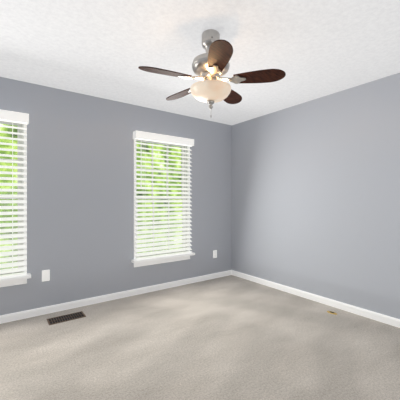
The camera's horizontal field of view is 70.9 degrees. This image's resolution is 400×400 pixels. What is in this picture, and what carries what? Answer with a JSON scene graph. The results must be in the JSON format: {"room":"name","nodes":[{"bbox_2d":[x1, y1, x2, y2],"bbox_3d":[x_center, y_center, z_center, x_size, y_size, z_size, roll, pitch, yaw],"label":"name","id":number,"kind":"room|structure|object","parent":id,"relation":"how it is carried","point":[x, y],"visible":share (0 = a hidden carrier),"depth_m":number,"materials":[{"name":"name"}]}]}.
{"room":"empty bedroom","nodes":[
{"label":"empty bedroom","id":0,"kind":"room"},
{"bbox_2d":[0,77,231,314],"bbox_3d":[-1.187,0.000,3.435,4.390,2.440,0.130,0,0,-36],"label":"wall","id":1,"kind":"structure","parent":0,"point":[80,196],"depth_m":3.32,"materials":[{"name":"grey paint"}]},
{"bbox_2d":[0,109,30,286],"bbox_3d":[-2.158,-0.004,2.680,0.922,1.728,0.266,0,0,-36],"label":"window","id":2,"kind":"structure","parent":1,"relation":"in","point":[19,275],"depth_m":2.82,"materials":[{"name":"white plastic"}]},
{"bbox_2d":[42,270,49,281],"bbox_3d":[-1.651,0.810,3.011,0.074,0.118,0.009,0,0,-36],"label":"electrical outlet","id":3,"kind":"object","parent":1,"relation":"attached to","point":[45,275],"visible":1,"depth_m":3.01,"materials":[{"name":"white plastic"}]},
{"bbox_2d":[131,131,194,266],"bbox_3d":[-0.518,-0.004,3.876,0.922,1.728,0.266,0,0,-36],"label":"window","id":4,"kind":"structure","parent":1,"relation":"in","point":[184,252],"depth_m":3.81,"materials":[{"name":"white plastic"}]},
{"bbox_2d":[213,250,216,257],"bbox_3d":[0.236,0.845,4.387,0.074,0.118,0.009,0,0,-36],"label":"electrical outlet","id":5,"kind":"object","parent":1,"relation":"attached to","point":[214,253],"visible":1,"depth_m":4.39,"materials":[{"name":"white plastic"}]},
{"bbox_2d":[0,270,231,323],"bbox_3d":[-1.145,1.181,3.377,4.130,0.078,0.014,0,0,-36],"label":"baseboard","id":6,"kind":"structure","parent":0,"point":[15,316],"depth_m":3.35,"materials":[{"name":"white wood"}]},
{"bbox_2d":[0,275,399,399],"bbox_3d":[0.003,1.270,1.803,4.390,0.100,4.170,0,0,-36],"label":"floor","id":7,"kind":"structure","parent":0,"point":[231,337],"depth_m":2.28,"materials":[{"name":"beige carpet"}]},
{"bbox_2d":[47,311,85,324],"bbox_3d":[-1.379,1.217,2.905,0.345,0.005,0.170,0,0,-36],"label":"floor vent","id":8,"kind":"object","parent":7,"relation":"in","point":[65,318],"visible":1,"depth_m":2.89,"materials":[{"name":"brown metal"}]},
{"bbox_2d":[0,0,399,124],"bbox_3d":[0.003,-1.270,1.803,4.390,0.100,4.170,0,0,-36],"label":"ceiling","id":9,"kind":"structure","parent":0,"point":[311,49],"depth_m":2.23,"materials":[{"name":"white paint"}]},
{"bbox_2d":[138,29,285,116],"bbox_3d":[0.048,-0.912,2.086,1.007,0.616,0.993,0,0,-36],"label":"fan","id":10,"kind":"object","parent":9,"relation":"hanging from","point":[210,66],"visible":1,"depth_m":1.98,"materials":[{"name":"brown wood"}]},
{"bbox_2d":[232,73,399,318],"bbox_3d":[1.762,0.000,3.006,0.130,2.440,4.040,0,0,-36],"label":"wall","id":11,"kind":"structure","parent":0,"point":[316,196],"depth_m":3.29,"materials":[{"name":"grey paint"}]},
{"bbox_2d":[232,270,399,327],"bbox_3d":[1.670,1.181,3.010,0.014,0.078,3.896,0,0,-36],"label":"baseboard","id":12,"kind":"structure","parent":11,"relation":"attached to","point":[386,319],"depth_m":3.27,"materials":[{"name":"white wood"}]},
{"label":"outside","id":13,"kind":"structure","parent":0,"visible":0},
{"bbox_2d":[0,124,181,269],"bbox_3d":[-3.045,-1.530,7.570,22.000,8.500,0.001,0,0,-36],"label":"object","id":14,"kind":"structure","parent":13,"point":[15,164],"depth_m":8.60,"materials":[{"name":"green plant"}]}
]}

